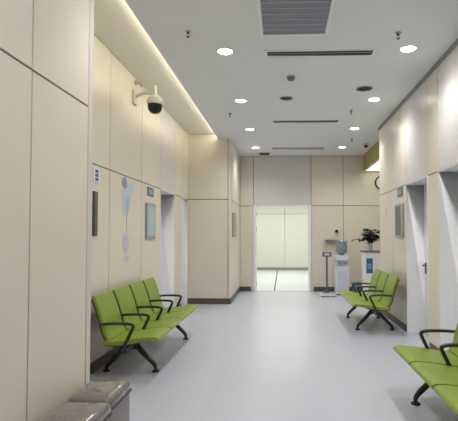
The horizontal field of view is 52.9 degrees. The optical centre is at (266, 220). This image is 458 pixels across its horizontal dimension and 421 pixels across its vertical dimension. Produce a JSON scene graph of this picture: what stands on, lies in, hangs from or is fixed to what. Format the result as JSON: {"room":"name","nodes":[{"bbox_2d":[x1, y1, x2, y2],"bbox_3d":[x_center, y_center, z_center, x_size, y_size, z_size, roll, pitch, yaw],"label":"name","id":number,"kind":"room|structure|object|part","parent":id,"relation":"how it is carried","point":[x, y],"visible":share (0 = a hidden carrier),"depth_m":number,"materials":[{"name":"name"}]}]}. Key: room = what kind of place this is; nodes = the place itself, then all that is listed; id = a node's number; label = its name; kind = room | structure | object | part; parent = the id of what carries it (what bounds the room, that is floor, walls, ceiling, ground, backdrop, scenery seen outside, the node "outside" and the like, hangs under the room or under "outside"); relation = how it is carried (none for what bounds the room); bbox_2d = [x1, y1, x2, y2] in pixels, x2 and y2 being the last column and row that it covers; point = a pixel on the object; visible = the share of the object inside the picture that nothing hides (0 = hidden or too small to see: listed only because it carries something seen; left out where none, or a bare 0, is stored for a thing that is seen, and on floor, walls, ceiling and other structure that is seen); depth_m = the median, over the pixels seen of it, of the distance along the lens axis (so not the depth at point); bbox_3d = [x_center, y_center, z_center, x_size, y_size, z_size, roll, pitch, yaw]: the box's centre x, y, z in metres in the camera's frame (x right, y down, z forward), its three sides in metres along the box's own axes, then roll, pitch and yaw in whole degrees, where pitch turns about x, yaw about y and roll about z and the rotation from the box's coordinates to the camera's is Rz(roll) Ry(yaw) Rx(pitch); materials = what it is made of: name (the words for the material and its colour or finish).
{"room":"hospital waiting area","nodes":[
{"label":"hospital waiting area","id":0,"kind":"room"},
{"bbox_2d":[0,0,88,420],"bbox_3d":[-1.661,-0.322,0.436,0.850,3.470,5.135,0,-2,2],"label":"wall","id":1,"kind":"structure","parent":0,"point":[44,44],"depth_m":2.38,"materials":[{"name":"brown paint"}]},
{"bbox_2d":[85,0,93,384],"bbox_3d":[-1.167,-0.197,2.970,0.041,3.380,0.070,0,-2,2],"label":"trim","id":2,"kind":"structure","parent":1,"relation":"attached to","point":[91,2],"depth_m":2.96,"materials":[{"name":"beige"}]},
{"bbox_2d":[125,0,217,137],"bbox_3d":[-1.117,-1.806,6.097,0.012,0.037,6.590,0,-2,2],"label":"trim","id":3,"kind":"structure","parent":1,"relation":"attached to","point":[125,0],"depth_m":4.93,"materials":[{"name":"white paint"}]},
{"bbox_2d":[90,35,187,363],"bbox_3d":[-1.891,-0.155,5.727,0.300,3.470,7.300,0,-2,2],"label":"wall","id":4,"kind":"structure","parent":0,"point":[134,143],"depth_m":5.79,"materials":[{"name":"brown"}]},
{"bbox_2d":[92,191,97,235],"bbox_3d":[-1.766,-0.072,4.709,0.022,0.460,0.100,0,-2,2],"label":"wall plaque","id":5,"kind":"object","parent":4,"relation":"attached to","point":[95,193],"visible":1,"depth_m":4.69,"materials":[{"name":"grey metal"}]},
{"bbox_2d":[93,167,98,182],"bbox_3d":[-1.771,-0.471,4.752,0.010,0.150,0.150,0,-2,2],"label":"room sign","id":6,"kind":"object","parent":4,"relation":"attached to","point":[95,170],"visible":1,"depth_m":4.74,"materials":[{"name":"white plastic"}]},
{"bbox_2d":[122,177,132,260],"bbox_3d":[-1.741,-0.015,5.702,0.007,1.042,0.393,0,-2,2],"label":"wall decal","id":7,"kind":"object","parent":4,"relation":"attached to","point":[126,190],"visible":1,"depth_m":5.67,"materials":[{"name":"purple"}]},
{"bbox_2d":[90,304,180,374],"bbox_3d":[-1.731,1.531,5.809,0.012,0.105,5.780,0,-2,2],"label":"baseboard","id":8,"kind":"structure","parent":4,"relation":"attached to","point":[105,358],"depth_m":4.89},
{"bbox_2d":[132,85,162,113],"bbox_3d":[-1.544,-1.568,5.950,0.382,0.371,0.204,0,-2,2],"label":"security camera","id":9,"kind":"object","parent":4,"relation":"attached to","point":[154,102],"visible":1,"depth_m":5.90,"materials":[{"name":"grey plastic"}]},
{"bbox_3d":[-1.720,-1.594,5.957,0.030,0.180,0.120,0,-2,2],"label":"wall plate","id":10,"kind":"part","parent":9,"relation":"part of","materials":[{"name":"grey plastic"}]},
{"bbox_3d":[-1.588,-1.637,5.953,0.272,0.084,0.044,0,-2,2],"label":"arm","id":11,"kind":"part","parent":9,"relation":"part of","materials":[{"name":"grey plastic"}]},
{"bbox_2d":[145,202,155,238],"bbox_3d":[-1.695,0.010,6.686,0.026,0.520,0.460,0,-2,2],"label":"wall plaque","id":12,"kind":"object","parent":4,"relation":"attached to","point":[150,222],"visible":1,"depth_m":6.62,"materials":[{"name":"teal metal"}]},
{"bbox_2d":[147,187,153,196],"bbox_3d":[-1.703,-0.420,6.700,0.010,0.125,0.300,0,-2,2],"label":"room sign","id":13,"kind":"object","parent":4,"relation":"attached to","point":[150,191],"visible":1,"depth_m":6.68,"materials":[{"name":"blue"}]},
{"bbox_2d":[159,189,174,307],"bbox_3d":[-1.813,0.575,7.691,0.288,2.133,0.945,0,-2,2],"label":"door","id":14,"kind":"structure","parent":4,"relation":"in","point":[167,199],"depth_m":8.15,"materials":[{"name":"white wood"}]},
{"bbox_2d":[181,197,187,305],"bbox_3d":[-1.674,0.617,9.024,0.103,2.133,0.530,0,-2,2],"label":"door","id":15,"kind":"structure","parent":4,"relation":"in","point":[184,200],"depth_m":9.25,"materials":[{"name":"white wood"}]},
{"bbox_2d":[188,134,239,297],"bbox_3d":[-1.294,-0.007,10.432,1.165,3.470,2.150,0,-2,2],"label":"wall pillar","id":16,"kind":"structure","parent":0,"point":[213,162],"depth_m":9.37,"materials":[{"name":"brown paint"}]},
{"bbox_2d":[188,287,239,303],"bbox_3d":[-1.137,1.669,10.368,0.880,0.115,2.162,0,-2,2],"label":"baseboard","id":17,"kind":"structure","parent":16,"relation":"attached to","point":[190,300],"depth_m":9.29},
{"bbox_2d":[232,212,235,236],"bbox_3d":[-0.714,0.095,10.033,0.022,0.520,0.620,0,-2,2],"label":"wall plaque","id":18,"kind":"object","parent":16,"relation":"attached to","point":[233,214],"visible":1,"depth_m":9.79,"materials":[{"name":"grey metal"}]},
{"bbox_2d":[90,270,457,420],"bbox_3d":[0.882,1.713,8.024,11.200,0.120,21.000,0,-2,2],"label":"floor","id":19,"kind":"structure","parent":0,"point":[260,355],"depth_m":4.88,"materials":[{"name":"plastic"}]},
{"bbox_2d":[43,402,111,420],"bbox_3d":[-0.983,1.223,2.333,0.270,0.502,0.384,0,-2,2],"label":"stool","id":20,"kind":"object","parent":19,"relation":"on","point":[70,411],"visible":1,"depth_m":2.35,"materials":[{"name":"polished grey marble"}]},
{"bbox_2d":[68,380,131,420],"bbox_3d":[-0.989,1.235,2.719,0.270,0.502,0.384,0,-2,2],"label":"stool","id":21,"kind":"object","parent":19,"relation":"on","point":[116,393],"visible":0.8,"depth_m":2.68,"materials":[{"name":"polished grey marble"}]},
{"bbox_2d":[68,380,130,407],"bbox_3d":[-0.989,1.022,2.725,0.259,0.075,0.374,0,-2,2],"label":"lid","id":22,"kind":"object","parent":21,"relation":"on","point":[112,392],"depth_m":2.66,"materials":[{"name":"grey plastic"}]},
{"bbox_2d":[91,277,197,372],"bbox_3d":[-1.330,1.163,5.396,0.672,0.814,2.100,0,-2,2],"label":"bench","id":23,"kind":"object","parent":19,"relation":"on","point":[130,315],"visible":1,"depth_m":4.89,"materials":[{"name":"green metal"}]},
{"bbox_3d":[-1.592,0.952,4.631,0.185,0.442,0.472,0,-2,2],"label":"backrest","id":24,"kind":"part","parent":23,"relation":"part of","materials":[{"name":"green leather"}]},
{"bbox_3d":[-1.425,1.113,4.372,0.325,0.285,0.044,0,-2,2],"label":"armrest","id":25,"kind":"part","parent":23,"relation":"part of","materials":[{"name":"black metal"}]},
{"bbox_3d":[-1.573,0.969,5.150,0.185,0.442,0.472,0,-2,2],"label":"backrest","id":26,"kind":"part","parent":23,"relation":"part of","materials":[{"name":"green leather"}]},
{"bbox_3d":[-1.397,1.377,4.711,0.545,0.306,0.080,0,-2,2],"label":"leg frame","id":27,"kind":"part","parent":23,"relation":"part of","materials":[{"name":"black metal"}]},
{"bbox_3d":[-1.407,1.129,4.879,0.325,0.285,0.044,0,-2,2],"label":"armrest","id":28,"kind":"part","parent":23,"relation":"part of","materials":[{"name":"black metal"}]},
{"bbox_3d":[-1.295,1.161,4.614,0.547,0.086,0.494,0,-2,2],"label":"seat","id":29,"kind":"part","parent":23,"relation":"part of","materials":[{"name":"green plastic"}]},
{"bbox_3d":[-1.555,0.985,5.670,0.185,0.442,0.472,0,-2,2],"label":"backrest","id":30,"kind":"part","parent":23,"relation":"part of","materials":[{"name":"green plastic"}]},
{"bbox_3d":[-1.389,1.145,5.399,0.325,0.285,0.044,0,-2,2],"label":"armrest","id":31,"kind":"part","parent":23,"relation":"part of","materials":[{"name":"black metal"}]},
{"bbox_3d":[-1.537,1.001,6.189,0.185,0.442,0.472,0,-2,2],"label":"backrest","id":32,"kind":"part","parent":23,"relation":"part of","materials":[{"name":"green plastic"}]},
{"bbox_3d":[-1.277,1.178,5.133,0.547,0.086,0.494,0,-2,2],"label":"seat","id":33,"kind":"part","parent":23,"relation":"part of","materials":[{"name":"green plastic"}]},
{"bbox_3d":[-1.371,1.161,5.918,0.325,0.285,0.044,0,-2,2],"label":"armrest","id":34,"kind":"part","parent":23,"relation":"part of","materials":[{"name":"black metal"}]},
{"bbox_3d":[-1.259,1.194,5.653,0.547,0.086,0.494,0,-2,2],"label":"seat","id":35,"kind":"part","parent":23,"relation":"part of","materials":[{"name":"green leather"}]},
{"bbox_3d":[-1.353,1.177,6.425,0.325,0.285,0.044,0,-2,2],"label":"armrest","id":36,"kind":"part","parent":23,"relation":"part of","materials":[{"name":"black metal"}]},
{"bbox_3d":[-1.240,1.210,6.172,0.547,0.086,0.494,0,-2,2],"label":"seat","id":37,"kind":"part","parent":23,"relation":"part of","materials":[{"name":"green plastic"}]},
{"bbox_3d":[-1.346,1.423,6.169,0.545,0.306,0.080,0,-2,2],"label":"leg frame","id":38,"kind":"part","parent":23,"relation":"part of","materials":[{"name":"black metal"}]},
{"bbox_2d":[320,252,335,296],"bbox_3d":[1.389,1.232,10.524,0.340,0.999,0.360,0,-2,2],"label":"weighing scale","id":39,"kind":"object","parent":19,"relation":"on","point":[324,254],"visible":1,"depth_m":10.64,"materials":[{"name":"white metal"}]},
{"bbox_2d":[334,240,348,294],"bbox_3d":[1.765,1.101,10.839,0.310,1.280,0.338,0,-2,2],"label":"water dispenser","id":40,"kind":"object","parent":19,"relation":"on","point":[341,269],"visible":0.9,"depth_m":10.68,"materials":[{"name":"white plastic"}]},
{"bbox_2d":[336,240,346,254],"bbox_3d":[1.765,0.651,10.850,0.264,0.380,0.264,0,-2,2],"label":"water bottle","id":41,"kind":"object","parent":40,"relation":"on","point":[341,245],"depth_m":10.74,"materials":[{"name":"blue plastic"}]},
{"bbox_3d":[1.760,1.426,10.664,0.240,0.500,0.008,0,-2,2],"label":"cabinet door","id":42,"kind":"part","parent":40,"relation":"part of","materials":[{"name":"white plastic"}]},
{"bbox_2d":[351,282,360,291],"bbox_3d":[2.098,1.593,10.739,0.242,0.290,0.242,0,-2,2],"label":"waste bin","id":43,"kind":"object","parent":19,"relation":"on","point":[355,285],"visible":0.48,"depth_m":10.65,"materials":[{"name":"blue plastic"}]},
{"bbox_2d":[339,269,399,330],"bbox_3d":[1.566,1.220,7.225,0.672,0.814,1.640,0,-2,2],"label":"bench","id":44,"kind":"object","parent":19,"relation":"on","point":[379,296],"visible":1,"depth_m":6.83,"materials":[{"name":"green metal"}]},
{"bbox_3d":[1.522,1.260,7.766,0.547,0.086,0.514,0,-2,2],"label":"seat","id":45,"kind":"part","parent":44,"relation":"part of","materials":[{"name":"green plastic"}]},
{"bbox_3d":[1.504,1.243,7.226,0.547,0.086,0.514,0,-2,2],"label":"seat","id":46,"kind":"part","parent":44,"relation":"part of","materials":[{"name":"green plastic"}]},
{"bbox_3d":[1.653,1.228,8.021,0.325,0.285,0.044,0,-2,2],"label":"armrest","id":47,"kind":"part","parent":44,"relation":"part of","materials":[{"name":"black metal"}]},
{"bbox_3d":[1.628,1.473,7.766,0.545,0.306,0.080,0,-2,2],"label":"leg frame","id":48,"kind":"part","parent":44,"relation":"part of","materials":[{"name":"black metal"}]},
{"bbox_3d":[1.634,1.211,7.493,0.325,0.285,0.044,0,-2,2],"label":"armrest","id":49,"kind":"part","parent":44,"relation":"part of","materials":[{"name":"black metal"}]},
{"bbox_3d":[1.485,1.226,6.687,0.547,0.086,0.514,0,-2,2],"label":"seat","id":50,"kind":"part","parent":44,"relation":"part of","materials":[{"name":"green plastic"}]},
{"bbox_3d":[1.616,1.194,6.954,0.325,0.285,0.044,0,-2,2],"label":"armrest","id":51,"kind":"part","parent":44,"relation":"part of","materials":[{"name":"black metal"}]},
{"bbox_3d":[1.819,1.051,7.762,0.185,0.442,0.492,0,-2,2],"label":"backrest","id":52,"kind":"part","parent":44,"relation":"part of","materials":[{"name":"green plastic"}]},
{"bbox_3d":[1.593,1.441,6.767,0.545,0.306,0.080,0,-2,2],"label":"leg frame","id":53,"kind":"part","parent":44,"relation":"part of","materials":[{"name":"black metal"}]},
{"bbox_3d":[1.800,1.034,7.223,0.185,0.442,0.492,0,-2,2],"label":"backrest","id":54,"kind":"part","parent":44,"relation":"part of","materials":[{"name":"green plastic"}]},
{"bbox_3d":[1.597,1.177,6.426,0.325,0.285,0.044,0,-2,2],"label":"armrest","id":55,"kind":"part","parent":44,"relation":"part of","materials":[{"name":"black metal"}]},
{"bbox_3d":[1.782,1.017,6.683,0.185,0.442,0.492,0,-2,2],"label":"backrest","id":56,"kind":"part","parent":44,"relation":"part of","materials":[{"name":"green plastic"}]},
{"bbox_2d":[360,250,379,292],"bbox_3d":[2.281,1.185,9.994,0.450,1.060,0.400,0,-2,2],"label":"pedestal","id":57,"kind":"object","parent":19,"relation":"on","point":[370,260],"visible":0.59,"depth_m":9.83,"materials":[{"name":"white"}]},
{"bbox_2d":[351,228,379,250],"bbox_3d":[2.218,0.412,9.987,0.554,0.484,0.538,1,-2,-29],"label":"potted plant","id":58,"kind":"object","parent":57,"relation":"on","point":[371,237],"visible":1,"depth_m":9.92,"materials":[{"name":"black plant"}]},
{"bbox_2d":[393,323,457,414],"bbox_3d":[1.423,1.095,3.249,0.672,0.814,1.640,0,-2,2],"label":"bench","id":59,"kind":"object","parent":19,"relation":"on","point":[438,369],"visible":1,"depth_m":3.51,"materials":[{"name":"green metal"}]},
{"bbox_3d":[1.485,1.348,3.790,0.545,0.306,0.080,0,-2,2],"label":"leg frame","id":60,"kind":"part","parent":59,"relation":"part of","materials":[{"name":"black metal"}]},
{"bbox_3d":[1.380,1.135,3.790,0.547,0.086,0.514,0,-2,2],"label":"seat","id":61,"kind":"part","parent":59,"relation":"part of","materials":[{"name":"green plastic"}]},
{"bbox_3d":[1.361,1.118,3.251,0.547,0.086,0.514,0,-2,2],"label":"seat","id":62,"kind":"part","parent":59,"relation":"part of","materials":[{"name":"green plastic"}]},
{"bbox_3d":[1.510,1.103,4.045,0.325,0.285,0.044,0,-2,2],"label":"armrest","id":63,"kind":"part","parent":59,"relation":"part of","materials":[{"name":"black metal"}]},
{"bbox_3d":[1.342,1.101,2.712,0.547,0.086,0.514,0,-2,2],"label":"seat","id":64,"kind":"part","parent":59,"relation":"part of","materials":[{"name":"green plastic"}]},
{"bbox_3d":[1.492,1.086,3.518,0.325,0.285,0.044,0,-2,2],"label":"armrest","id":65,"kind":"part","parent":59,"relation":"part of","materials":[{"name":"black metal"}]},
{"bbox_3d":[1.676,0.926,3.787,0.185,0.442,0.492,0,-2,2],"label":"backrest","id":66,"kind":"part","parent":59,"relation":"part of","materials":[{"name":"green leather"}]},
{"bbox_2d":[257,207,307,266],"bbox_3d":[0.642,0.478,18.383,10.000,3.000,0.200,0,-2,2],"label":"wall","id":67,"kind":"structure","parent":0,"point":[282,232],"depth_m":18.28,"materials":[{"name":"white paint"}]},
{"bbox_2d":[257,267,307,269],"bbox_3d":[0.638,1.918,18.223,9.800,0.110,0.030,0,-2,2],"label":"baseboard","id":68,"kind":"structure","parent":67,"relation":"attached to","point":[258,268],"depth_m":18.21,"materials":[{"name":"grey"}]},
{"bbox_2d":[126,0,457,155],"bbox_3d":[1.948,-1.851,4.620,8.825,0.030,14.050,0,-2,2],"label":"ceiling","id":69,"kind":"structure","parent":0,"point":[322,87],"depth_m":5.38,"materials":[{"name":"white paint"}]},
{"bbox_2d":[94,0,213,133],"bbox_3d":[-1.557,-1.904,6.121,0.945,0.050,6.800,0,-2,2],"label":"ceiling strip","id":70,"kind":"object","parent":69,"relation":"attached to","point":[116,26],"visible":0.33,"depth_m":5.37,"materials":[{"name":"white paint"}]},
{"bbox_2d":[216,47,233,54],"bbox_3d":[-0.450,-1.821,4.928,0.192,0.010,0.192,0,-2,2],"label":"recessed light","id":71,"kind":"object","parent":69,"relation":"in","point":[223,50],"visible":1,"depth_m":4.92,"materials":[{"name":"white plastic"}]},
{"bbox_2d":[234,99,246,102],"bbox_3d":[-0.387,-1.764,6.746,0.192,0.010,0.192,0,-2,2],"label":"recessed light","id":72,"kind":"object","parent":69,"relation":"in","point":[235,100],"visible":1,"depth_m":6.73,"materials":[{"name":"white plastic"}]},
{"bbox_2d":[259,152,269,154],"bbox_3d":[-0.064,-1.622,11.115,0.260,0.020,0.260,0,-2,2],"label":"ceiling vent","id":73,"kind":"object","parent":69,"relation":"in","point":[260,153],"visible":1,"depth_m":11.06,"materials":[{"name":"grey metal"}]},
{"bbox_2d":[280,96,292,100],"bbox_3d":[0.279,-1.767,6.623,0.196,0.012,0.196,0,-2,2],"label":"ceiling speaker","id":74,"kind":"object","parent":69,"relation":"attached to","point":[285,98],"visible":1,"depth_m":6.62,"materials":[{"name":"grey plastic"}]},
{"bbox_2d":[286,75,294,80],"bbox_3d":[0.298,-1.774,5.722,0.110,0.054,0.110,0,-2,2],"label":"smoke detector","id":75,"kind":"object","parent":69,"relation":"attached to","point":[289,77],"visible":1,"depth_m":5.69,"materials":[{"name":"grey plastic"}]},
{"bbox_2d":[257,0,334,35],"bbox_3d":[0.245,-1.847,3.933,0.660,0.021,1.183,0,-2,2],"label":"ceiling vent","id":76,"kind":"object","parent":69,"relation":"in","point":[276,17],"visible":1,"depth_m":4.14,"materials":[{"name":"white metal"}]},
{"bbox_2d":[271,147,325,149],"bbox_3d":[0.708,-1.648,10.438,1.234,0.010,0.272,0,-2,2],"label":"ceiling vent","id":77,"kind":"object","parent":69,"relation":"in","point":[272,148],"visible":1,"depth_m":10.46,"materials":[{"name":"grey metal"}]},
{"bbox_2d":[271,119,340,122],"bbox_3d":[0.671,-1.726,7.960,1.194,0.010,0.172,0,-2,2],"label":"ceiling vent","id":78,"kind":"object","parent":69,"relation":"in","point":[272,121],"visible":1,"depth_m":7.97,"materials":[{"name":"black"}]},
{"bbox_3d":[0.671,-1.725,7.960,1.130,0.005,0.008,0,-2,2],"label":"blade","id":79,"kind":"part","parent":78,"relation":"part of","materials":[{"name":"grey metal"}]},
{"bbox_2d":[264,49,376,56],"bbox_3d":[0.572,-1.820,4.973,1.204,0.010,0.156,0,-2,2],"label":"ceiling vent","id":80,"kind":"object","parent":69,"relation":"in","point":[338,52],"visible":1,"depth_m":4.96,"materials":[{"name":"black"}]},
{"bbox_3d":[0.572,-1.819,4.973,1.140,0.005,0.008,0,-2,2],"label":"blade","id":81,"kind":"part","parent":80,"relation":"part of","materials":[{"name":"grey metal"}]},
{"bbox_2d":[356,86,372,91],"bbox_3d":[1.315,-1.780,6.187,0.230,0.012,0.230,0,-2,2],"label":"ceiling speaker","id":82,"kind":"object","parent":69,"relation":"attached to","point":[360,88],"visible":1,"depth_m":6.17,"materials":[{"name":"grey plastic"}]},
{"bbox_2d":[367,97,380,101],"bbox_3d":[1.562,-1.766,6.678,0.192,0.010,0.192,0,-2,2],"label":"recessed light","id":83,"kind":"object","parent":69,"relation":"in","point":[372,99],"visible":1,"depth_m":6.67,"materials":[{"name":"white plastic"}]},
{"bbox_2d":[399,45,417,52],"bbox_3d":[1.498,-1.823,4.860,0.192,0.010,0.192,0,-2,2],"label":"recessed light","id":84,"kind":"object","parent":69,"relation":"in","point":[406,48],"visible":1,"depth_m":4.85,"materials":[{"name":"white plastic"}]},
{"bbox_2d":[240,156,379,290],"bbox_3d":[2.864,0.070,11.460,7.075,3.380,0.200,0,-2,2],"label":"wall","id":85,"kind":"structure","parent":0,"point":[345,197],"depth_m":11.44,"materials":[{"name":"brown paint"}]},
{"bbox_2d":[253,205,310,291],"bbox_3d":[0.383,0.686,11.518,1.440,2.153,0.240,0,-2,2],"label":"door frame","id":86,"kind":"structure","parent":85,"relation":"in","point":[254,206],"depth_m":11.43,"materials":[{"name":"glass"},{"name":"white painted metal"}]},
{"bbox_2d":[240,287,362,291],"bbox_3d":[2.866,1.698,11.303,7.063,0.115,0.012,0,-2,2],"label":"baseboard","id":87,"kind":"structure","parent":85,"relation":"attached to","point":[320,289],"depth_m":11.35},
{"bbox_2d":[375,176,379,189],"bbox_3d":[2.857,-0.943,11.372,0.360,0.360,0.040,0,-2,2],"label":"wall clock","id":88,"kind":"object","parent":85,"relation":"attached to","point":[377,180],"visible":0.43,"depth_m":11.37,"materials":[{"name":"grey plastic"}]},
{"bbox_2d":[379,45,457,347],"bbox_3d":[2.039,-0.193,3.083,0.300,3.380,10.690,0,-2,2],"label":"wall","id":89,"kind":"structure","parent":0,"point":[420,140],"depth_m":5.88,"materials":[{"name":"brown"}]},
{"bbox_2d":[363,140,378,170],"bbox_3d":[2.353,-1.478,9.945,0.012,0.380,2.960,0,-2,2],"label":"trim","id":90,"kind":"structure","parent":89,"relation":"attached to","point":[372,155],"depth_m":10.35,"materials":[{"name":"brown wood"}]},
{"bbox_2d":[395,203,403,237],"bbox_3d":[2.001,-0.002,6.938,0.044,0.520,0.400,0,-2,2],"label":"wall plaque","id":91,"kind":"object","parent":89,"relation":"attached to","point":[399,208],"visible":1,"depth_m":6.83,"materials":[{"name":"grey metal"}]},
{"bbox_2d":[397,187,402,196],"bbox_3d":[2.018,-0.432,6.951,0.010,0.125,0.300,0,-2,2],"label":"room sign","id":92,"kind":"object","parent":89,"relation":"attached to","point":[400,190],"visible":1,"depth_m":6.91,"materials":[{"name":"blue"}]},
{"bbox_2d":[380,311,438,349],"bbox_3d":[1.883,1.444,3.037,0.012,0.105,10.690,0,-2,2],"label":"baseboard","id":93,"kind":"structure","parent":89,"relation":"attached to","point":[387,314],"depth_m":7.02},
{"bbox_2d":[406,176,429,341],"bbox_3d":[2.143,0.525,6.095,0.303,2.133,1.000,0,-2,2],"label":"door","id":94,"kind":"structure","parent":89,"relation":"in","point":[417,234],"depth_m":6.57,"materials":[{"name":"white wood"}]},
{"bbox_2d":[378,38,457,129],"bbox_3d":[1.878,-1.860,3.141,0.022,0.045,10.690,0,-2,2],"label":"crown molding","id":95,"kind":"structure","parent":89,"relation":"attached to","point":[450,49],"depth_m":5.73,"materials":[{"name":"grey"}]},
{"bbox_2d":[438,163,457,350],"bbox_3d":[2.112,0.482,4.706,0.338,2.133,1.000,0,-2,2],"label":"door","id":96,"kind":"structure","parent":89,"relation":"in","point":[447,177],"depth_m":5.20,"materials":[{"name":"white"}]},
{"bbox_3d":[4.352,-1.316,9.870,3.988,0.050,2.960,0,-2,2],"label":"ceiling","id":97,"kind":"structure","parent":0,"visible":0},
{"bbox_2d":[365,159,378,170],"bbox_3d":[3.012,-1.278,9.946,1.280,0.020,2.840,0,-2,2],"label":"light panel","id":98,"kind":"object","parent":97,"relation":"attached to","point":[375,166],"visible":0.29,"depth_m":10.78,"materials":[{"name":"white plastic"}]}
]}

